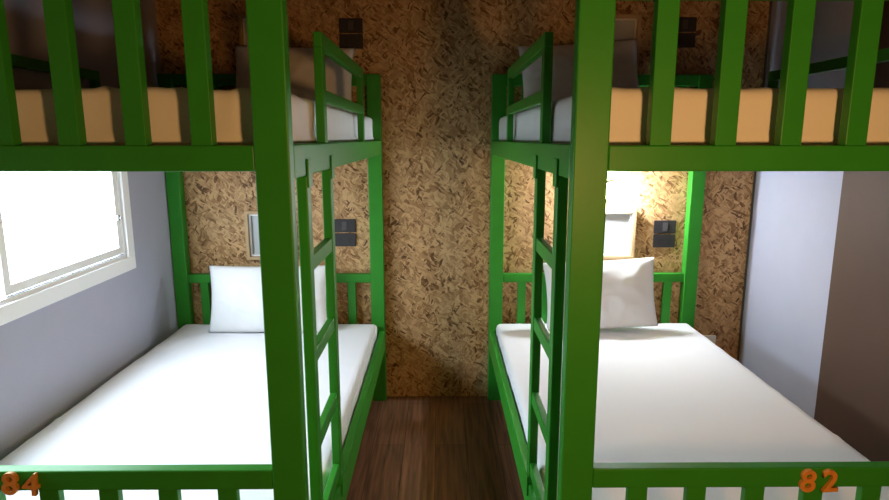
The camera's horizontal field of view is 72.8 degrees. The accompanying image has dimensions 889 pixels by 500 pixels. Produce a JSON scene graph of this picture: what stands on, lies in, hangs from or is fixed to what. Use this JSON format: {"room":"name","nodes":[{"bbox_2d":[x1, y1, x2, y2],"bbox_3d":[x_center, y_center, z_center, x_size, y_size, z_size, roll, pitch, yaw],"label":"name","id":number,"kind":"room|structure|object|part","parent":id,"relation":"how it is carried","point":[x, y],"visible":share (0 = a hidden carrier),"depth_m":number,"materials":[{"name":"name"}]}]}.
{"room":"dormitory","nodes":[
{"label":"dormitory","id":0,"kind":"room"},
{"bbox_2d":[0,0,177,459],"bbox_3d":[-1.527,0.049,0.835,0.070,2.600,5.050,0,11,0],"label":"wall","id":1,"kind":"structure","parent":0,"point":[56,355],"depth_m":2.55,"materials":[{"name":"grey paint"}]},
{"bbox_2d":[0,172,135,325],"bbox_3d":[-1.528,-0.046,1.962,0.081,0.615,1.860,0,11,0],"label":"window","id":2,"kind":"structure","parent":1,"relation":"in","point":[19,298],"depth_m":2.50,"materials":[{"name":"white plastic"}]},
{"bbox_2d":[346,396,523,499],"bbox_3d":[0.125,1.364,1.144,3.435,0.100,5.150,0,11,0],"label":"floor","id":3,"kind":"structure","parent":0,"point":[412,447],"depth_m":2.93,"materials":[{"name":"brown wood"}]},
{"bbox_2d":[0,0,386,499],"bbox_3d":[-0.912,0.155,2.368,1.174,1.832,2.071,0,11,0],"label":"bunk bed","id":4,"kind":"object","parent":3,"relation":"on","point":[276,162],"visible":0.77,"depth_m":1.35,"materials":[{"name":"green paint"}]},
{"bbox_2d":[1,471,19,494],"bbox_3d":[-0.996,0.535,1.383,0.037,0.055,0.010,0,11,0],"label":"number","id":5,"kind":"object","parent":4,"relation":"attached to","point":[14,476],"visible":1,"depth_m":1.38,"materials":[{"name":"orange wood"}]},
{"bbox_2d":[22,472,40,495],"bbox_3d":[-0.949,0.538,1.384,0.038,0.054,0.010,0,11,0],"label":"number","id":6,"kind":"object","parent":4,"relation":"attached to","point":[31,483],"visible":1,"depth_m":1.38,"materials":[{"name":"orange wood"}]},
{"bbox_3d":[-1.483,-0.557,1.964,0.024,0.184,1.290,0,11,0],"label":"guard rail","id":7,"kind":"part","parent":4,"relation":"part of","materials":[{"name":"green paint"}]},
{"bbox_3d":[-1.488,-0.597,2.592,0.024,0.256,0.040,0,11,0],"label":"guard post","id":8,"kind":"part","parent":4,"relation":"part of","materials":[{"name":"green paint"}]},
{"bbox_3d":[-0.907,-0.363,1.241,1.019,0.399,0.036,0,11,0],"label":"footboard","id":9,"kind":"part","parent":4,"relation":"part of","materials":[{"name":"green paint"}]},
{"bbox_3d":[-0.907,0.718,1.439,1.019,0.433,0.030,0,11,0],"label":"footboard","id":10,"kind":"part","parent":4,"relation":"part of","materials":[{"name":"green paint"}]},
{"bbox_3d":[-1.470,-0.028,3.353,0.074,1.832,0.058,0,11,0],"label":"post","id":11,"kind":"part","parent":4,"relation":"part of","materials":[{"name":"green paint"}]},
{"bbox_2d":[0,324,376,499],"bbox_3d":[-0.914,0.655,2.462,1.100,0.144,1.944,0,11,0],"label":"mattress","id":12,"kind":"object","parent":4,"relation":"on","point":[199,396],"visible":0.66,"depth_m":2.30,"materials":[{"name":"white fabric"}]},
{"bbox_2d":[209,265,326,331],"bbox_3d":[-0.941,0.262,3.226,0.640,0.351,0.171,0,11,0],"label":"pillow","id":13,"kind":"object","parent":12,"relation":"on","point":[236,291],"visible":0.48,"depth_m":3.19,"materials":[{"name":"white fabric"}]},
{"bbox_2d":[15,86,373,144],"bbox_3d":[-0.915,-0.465,2.254,1.102,0.134,1.945,0,11,0],"label":"mattress","id":14,"kind":"object","parent":4,"relation":"on","point":[168,107],"visible":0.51,"depth_m":1.31,"materials":[{"name":"white fabric"}]},
{"bbox_2d":[235,45,354,112],"bbox_3d":[-0.762,-0.859,3.054,0.617,0.351,0.200,0,11,0],"label":"pillow","id":15,"kind":"object","parent":14,"relation":"on","point":[301,60],"visible":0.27,"depth_m":3.00,"materials":[{"name":"white fabric"}]},
{"bbox_3d":[-0.923,-0.732,3.226,1.019,0.401,0.035,0,11,0],"label":"headboard","id":16,"kind":"part","parent":4,"relation":"part of","materials":[{"name":"green paint"}]},
{"bbox_3d":[-0.360,0.339,1.374,0.074,1.832,0.040,0,11,0],"label":"post","id":17,"kind":"part","parent":4,"relation":"part of","materials":[{"name":"green paint"}]},
{"bbox_3d":[-0.923,0.348,3.426,1.019,0.437,0.035,0,11,0],"label":"headboard","id":18,"kind":"part","parent":4,"relation":"part of","materials":[{"name":"green paint"}]},
{"bbox_3d":[-0.342,-0.425,1.668,0.024,0.256,0.040,0,11,0],"label":"guard post","id":19,"kind":"part","parent":4,"relation":"part of","materials":[{"name":"green paint"}]},
{"bbox_3d":[-0.346,-0.369,2.266,0.030,0.074,1.972,0,11,0],"label":"rail","id":20,"kind":"part","parent":4,"relation":"part of","materials":[{"name":"green paint"}]},
{"bbox_3d":[-0.346,-0.578,2.077,0.024,0.184,0.900,0,11,0],"label":"guard rail","id":21,"kind":"part","parent":4,"relation":"part of","materials":[{"name":"green paint"}]},
{"bbox_3d":[-0.346,0.693,2.463,0.030,0.110,1.972,0,11,0],"label":"rail","id":22,"kind":"part","parent":4,"relation":"part of","materials":[{"name":"green paint"}]},
{"bbox_3d":[-0.349,-0.582,2.513,0.024,0.256,0.040,0,11,0],"label":"guard post","id":23,"kind":"part","parent":4,"relation":"part of","materials":[{"name":"green paint"}]},
{"bbox_3d":[-0.376,-0.029,3.362,0.074,1.832,0.058,0,11,0],"label":"post","id":24,"kind":"part","parent":4,"relation":"part of","materials":[{"name":"green paint"}]},
{"bbox_2d":[487,0,888,499],"bbox_3d":[0.842,0.150,2.382,1.174,1.836,2.071,0,11,0],"label":"bunk bed","id":25,"kind":"object","parent":3,"relation":"on","point":[583,165],"visible":0.77,"depth_m":1.33,"materials":[{"name":"green paint"}]},
{"bbox_3d":[0.290,-0.030,3.367,0.074,1.832,0.058,0,11,0],"label":"post","id":26,"kind":"part","parent":25,"relation":"part of","materials":[{"name":"green paint"}]},
{"bbox_3d":[0.275,-0.583,2.518,0.024,0.256,0.040,0,11,0],"label":"guard post","id":27,"kind":"part","parent":25,"relation":"part of","materials":[{"name":"green paint"}]},
{"bbox_3d":[0.276,0.692,2.468,0.030,0.110,1.972,0,11,0],"label":"rail","id":28,"kind":"part","parent":25,"relation":"part of","materials":[{"name":"green paint"}]},
{"bbox_3d":[0.276,-0.370,2.271,0.030,0.074,1.972,0,11,0],"label":"rail","id":29,"kind":"part","parent":25,"relation":"part of","materials":[{"name":"green paint"}]},
{"bbox_3d":[0.278,-0.579,2.082,0.024,0.184,0.900,0,11,0],"label":"guard rail","id":30,"kind":"part","parent":25,"relation":"part of","materials":[{"name":"green paint"}]},
{"bbox_3d":[0.282,-0.426,1.673,0.024,0.256,0.040,0,11,0],"label":"guard post","id":31,"kind":"part","parent":25,"relation":"part of","materials":[{"name":"green paint"}]},
{"bbox_3d":[0.306,0.338,1.379,0.074,1.832,0.040,0,11,0],"label":"post","id":32,"kind":"part","parent":25,"relation":"part of","materials":[{"name":"green paint"}]},
{"bbox_3d":[0.837,0.345,3.440,1.019,0.437,0.035,0,11,0],"label":"headboard","id":33,"kind":"part","parent":25,"relation":"part of","materials":[{"name":"green paint"}]},
{"bbox_3d":[0.837,-0.734,3.240,1.019,0.401,0.035,0,11,0],"label":"headboard","id":34,"kind":"part","parent":25,"relation":"part of","materials":[{"name":"green paint"}]},
{"bbox_2d":[496,323,888,499],"bbox_3d":[0.844,0.653,2.477,1.100,0.143,1.943,0,11,0],"label":"mattress","id":35,"kind":"object","parent":25,"relation":"on","point":[666,392],"visible":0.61,"depth_m":2.31,"materials":[{"name":"white fabric"}]},
{"bbox_2d":[543,257,657,330],"bbox_3d":[0.837,0.238,3.241,0.617,0.392,0.170,0,11,0],"label":"pillow","id":36,"kind":"object","parent":35,"relation":"on","point":[627,300],"visible":0.5,"depth_m":3.19,"materials":[{"name":"white fabric"}]},
{"bbox_2d":[499,87,888,144],"bbox_3d":[0.844,-0.467,2.270,1.099,0.134,1.944,0,11,0],"label":"mattress","id":37,"kind":"object","parent":25,"relation":"on","point":[692,107],"visible":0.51,"depth_m":1.32,"materials":[{"name":"white fabric"}]},
{"bbox_2d":[518,39,638,100],"bbox_3d":[0.689,-0.876,3.056,0.630,0.385,0.190,0,11,0],"label":"pillow","id":38,"kind":"object","parent":37,"relation":"on","point":[625,75],"visible":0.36,"depth_m":3.01,"materials":[{"name":"white fabric"}]},
{"bbox_3d":[1.384,-0.032,3.376,0.074,1.832,0.058,0,11,0],"label":"post","id":39,"kind":"part","parent":25,"relation":"part of","materials":[{"name":"green paint"}]},
{"bbox_3d":[0.853,0.716,1.453,1.019,0.433,0.030,0,11,0],"label":"footboard","id":40,"kind":"part","parent":25,"relation":"part of","materials":[{"name":"green paint"}]},
{"bbox_3d":[0.853,-0.365,1.256,1.019,0.399,0.036,0,11,0],"label":"footboard","id":41,"kind":"part","parent":25,"relation":"part of","materials":[{"name":"green paint"}]},
{"bbox_3d":[1.412,-0.601,2.616,0.024,0.256,0.040,0,11,0],"label":"guard post","id":42,"kind":"part","parent":25,"relation":"part of","materials":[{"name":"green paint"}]},
{"bbox_2d":[798,469,816,491],"bbox_3d":[0.841,0.534,1.398,0.036,0.055,0.010,0,11,0],"label":"number","id":43,"kind":"object","parent":25,"relation":"attached to","point":[804,480],"visible":1,"depth_m":1.39,"materials":[{"name":"orange wood"}]},
{"bbox_3d":[1.417,-0.562,1.988,0.024,0.184,1.290,0,11,0],"label":"guard rail","id":44,"kind":"part","parent":25,"relation":"part of","materials":[{"name":"green paint"}]},
{"bbox_2d":[820,469,837,491],"bbox_3d":[0.894,0.534,1.399,0.036,0.055,0.010,0,11,0],"label":"number","id":45,"kind":"object","parent":25,"relation":"attached to","point":[828,487],"visible":1,"depth_m":1.40,"materials":[{"name":"orange wood"}]},
{"bbox_2d":[155,0,769,395],"bbox_3d":[0.105,-0.423,3.381,3.435,2.600,0.100,0,11,0],"label":"wall","id":46,"kind":"structure","parent":0,"point":[436,61],"depth_m":3.35,"materials":[{"name":"brown wood"}]},
{"bbox_2d":[244,210,259,259],"bbox_3d":[-0.972,-0.082,3.360,0.260,0.273,0.044,0,11,0],"label":"wall box","id":47,"kind":"object","parent":46,"relation":"attached to","point":[250,216],"visible":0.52,"depth_m":3.36,"materials":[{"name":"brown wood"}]},
{"bbox_3d":[-0.972,-0.084,3.367,0.223,0.236,0.028,0,11,0],"label":"frame","id":48,"kind":"part","parent":47,"relation":"part of","materials":[{"name":"white plastic"}]},
{"bbox_3d":[-0.972,-0.085,3.374,0.205,0.218,0.006,0,11,0],"label":"panel","id":49,"kind":"part","parent":47,"relation":"part of","materials":[{"name":"grey mirror"}]},
{"bbox_2d":[238,14,290,47],"bbox_3d":[-0.942,-1.094,3.173,0.260,0.275,0.044,0,11,0],"label":"wall box","id":50,"kind":"object","parent":46,"relation":"attached to","point":[242,20],"visible":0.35,"depth_m":3.15,"materials":[{"name":"brown wood"}]},
{"bbox_3d":[-0.942,-1.095,3.180,0.223,0.238,0.028,0,11,0],"label":"frame","id":51,"kind":"part","parent":50,"relation":"part of","materials":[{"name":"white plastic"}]},
{"bbox_3d":[-0.942,-1.097,3.187,0.205,0.220,0.006,0,11,0],"label":"panel","id":52,"kind":"part","parent":50,"relation":"part of","materials":[{"name":"grey mirror"}]},
{"bbox_2d":[334,219,355,245],"bbox_3d":[-0.558,-0.096,3.377,0.124,0.154,0.014,0,11,0],"label":"light switch","id":53,"kind":"object","parent":46,"relation":"attached to","point":[341,225],"visible":0.84,"depth_m":3.37,"materials":[{"name":"grey plastic"}]},
{"bbox_2d":[342,222,346,229],"bbox_3d":[-0.558,-0.135,3.365,0.028,0.048,0.004,0,11,0],"label":"switch","id":54,"kind":"object","parent":53,"relation":"attached to","point":[344,224],"depth_m":3.36,"materials":[{"name":"grey plastic"}]},
{"bbox_2d":[334,219,355,231],"bbox_3d":[-0.558,-0.136,3.372,0.124,0.074,0.010,0,11,0],"label":"switch plate","id":55,"kind":"object","parent":53,"relation":"attached to","point":[341,225],"depth_m":3.37,"materials":[{"name":"grey plastic"}]},
{"bbox_3d":[-0.558,-0.057,3.387,0.124,0.074,0.010,0,11,0],"label":"socket plate","id":56,"kind":"part","parent":53,"relation":"part of","materials":[{"name":"grey plastic"}]},
{"bbox_2d":[339,18,362,48],"bbox_3d":[-0.493,-1.142,3.184,0.124,0.154,0.014,0,11,0],"label":"light switch","id":57,"kind":"object","parent":46,"relation":"attached to","point":[346,25],"visible":0.94,"depth_m":3.18,"materials":[{"name":"grey plastic"}]},
{"bbox_2d":[348,21,352,29],"bbox_3d":[-0.493,-1.181,3.172,0.028,0.048,0.004,0,11,0],"label":"switch","id":58,"kind":"object","parent":57,"relation":"attached to","point":[350,23],"depth_m":3.17,"materials":[{"name":"grey plastic"}]},
{"bbox_2d":[339,18,362,32],"bbox_3d":[-0.493,-1.182,3.179,0.124,0.074,0.010,0,11,0],"label":"switch plate","id":59,"kind":"object","parent":57,"relation":"attached to","point":[346,25],"depth_m":3.17,"materials":[{"name":"grey plastic"}]},
{"bbox_3d":[-0.493,-1.103,3.193,0.124,0.074,0.010,0,11,0],"label":"socket plate","id":60,"kind":"part","parent":57,"relation":"part of","materials":[{"name":"grey plastic"}]},
{"bbox_2d":[606,181,623,201],"bbox_3d":[0.929,-0.316,3.296,0.110,0.110,0.118,0,11,0],"label":"reading lamp","id":61,"kind":"object","parent":46,"relation":"attached to","point":[615,192],"visible":0.96,"depth_m":3.25,"materials":[{"name":"white plastic"}]},
{"bbox_2d":[603,209,636,258],"bbox_3d":[0.934,-0.088,3.375,0.258,0.278,0.044,0,11,0],"label":"wall box","id":62,"kind":"object","parent":46,"relation":"attached to","point":[620,224],"visible":0.57,"depth_m":3.38,"materials":[{"name":"white plastic"}]},
{"bbox_3d":[0.934,-0.090,3.389,0.203,0.223,0.006,0,11,0],"label":"panel","id":63,"kind":"part","parent":62,"relation":"part of","materials":[{"name":"white plastic"}]},
{"bbox_2d":[614,14,641,68],"bbox_3d":[0.898,-1.097,3.188,0.260,0.275,0.044,0,11,0],"label":"wall box","id":64,"kind":"object","parent":46,"relation":"attached to","point":[627,26],"visible":0.28,"depth_m":3.18,"materials":[{"name":"brown wood"}]},
{"bbox_3d":[0.898,-1.099,3.202,0.205,0.220,0.006,0,11,0],"label":"panel","id":65,"kind":"part","parent":64,"relation":"part of","materials":[{"name":"grey mirror"}]},
{"bbox_3d":[0.898,-1.098,3.195,0.223,0.238,0.028,0,11,0],"label":"frame","id":66,"kind":"part","parent":64,"relation":"part of","materials":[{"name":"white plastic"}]},
{"bbox_2d":[652,220,675,246],"bbox_3d":[1.238,-0.090,3.393,0.124,0.154,0.014,0,11,0],"label":"light switch","id":67,"kind":"object","parent":46,"relation":"attached to","point":[660,226],"visible":1,"depth_m":3.39,"materials":[{"name":"grey plastic"}]},
{"bbox_3d":[1.238,-0.051,3.403,0.124,0.074,0.010,0,11,0],"label":"socket plate","id":68,"kind":"part","parent":67,"relation":"part of","materials":[{"name":"grey plastic"}]},
{"bbox_2d":[653,220,675,232],"bbox_3d":[1.238,-0.130,3.388,0.124,0.074,0.010,0,11,0],"label":"switch plate","id":69,"kind":"object","parent":67,"relation":"attached to","point":[660,226],"depth_m":3.38,"materials":[{"name":"grey plastic"}]},
{"bbox_2d":[663,223,667,230],"bbox_3d":[1.238,-0.129,3.381,0.028,0.048,0.004,0,11,0],"label":"switch","id":70,"kind":"object","parent":67,"relation":"attached to","point":[665,225],"depth_m":3.38,"materials":[{"name":"grey plastic"}]},
{"bbox_2d":[677,17,696,47],"bbox_3d":[1.270,-1.153,3.196,0.124,0.154,0.014,0,11,0],"label":"light switch","id":71,"kind":"object","parent":46,"relation":"attached to","point":[686,24],"visible":0.82,"depth_m":3.19,"materials":[{"name":"grey plastic"}]},
{"bbox_2d":[682,19,687,28],"bbox_3d":[1.271,-1.191,3.184,0.028,0.048,0.004,0,11,0],"label":"switch","id":72,"kind":"object","parent":71,"relation":"attached to","point":[684,21],"depth_m":3.18,"materials":[{"name":"grey plastic"}]},
{"bbox_3d":[1.270,-1.114,3.206,0.124,0.074,0.010,0,11,0],"label":"socket plate","id":73,"kind":"part","parent":71,"relation":"part of","materials":[{"name":"grey plastic"}]},
{"bbox_2d":[678,17,696,31],"bbox_3d":[1.270,-1.193,3.191,0.124,0.074,0.010,0,11,0],"label":"switch plate","id":74,"kind":"object","parent":71,"relation":"attached to","point":[686,24],"depth_m":3.19,"materials":[{"name":"grey plastic"}]},
{"bbox_2d":[703,335,715,343],"bbox_3d":[1.525,0.532,3.513,0.105,0.073,0.011,0,11,0],"label":"wall outlet","id":75,"kind":"object","parent":46,"relation":"attached to","point":[712,338],"visible":0.23,"depth_m":3.50,"materials":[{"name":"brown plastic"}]},
{"bbox_2d":[739,1,853,418],"bbox_3d":[1.793,0.044,0.862,0.100,2.600,5.050,0,11,0],"label":"wall","id":76,"kind":"structure","parent":0,"point":[795,214],"depth_m":2.98,"materials":[{"name":"grey paint"}]},
{"bbox_2d":[737,1,771,360],"bbox_3d":[1.718,-0.410,3.339,0.007,2.590,0.011,0,11,0],"label":"trim","id":77,"kind":"structure","parent":76,"relation":"attached to","point":[770,7],"depth_m":3.38,"materials":[{"name":"paint"}]},
{"bbox_2d":[814,1,888,460],"bbox_3d":[1.735,0.190,1.169,0.012,2.200,3.000,0,11,0],"label":"wall panel","id":78,"kind":"object","parent":76,"relation":"attached to","point":[852,399],"depth_m":2.50,"materials":[{"name":"brown laminate"}]}
]}

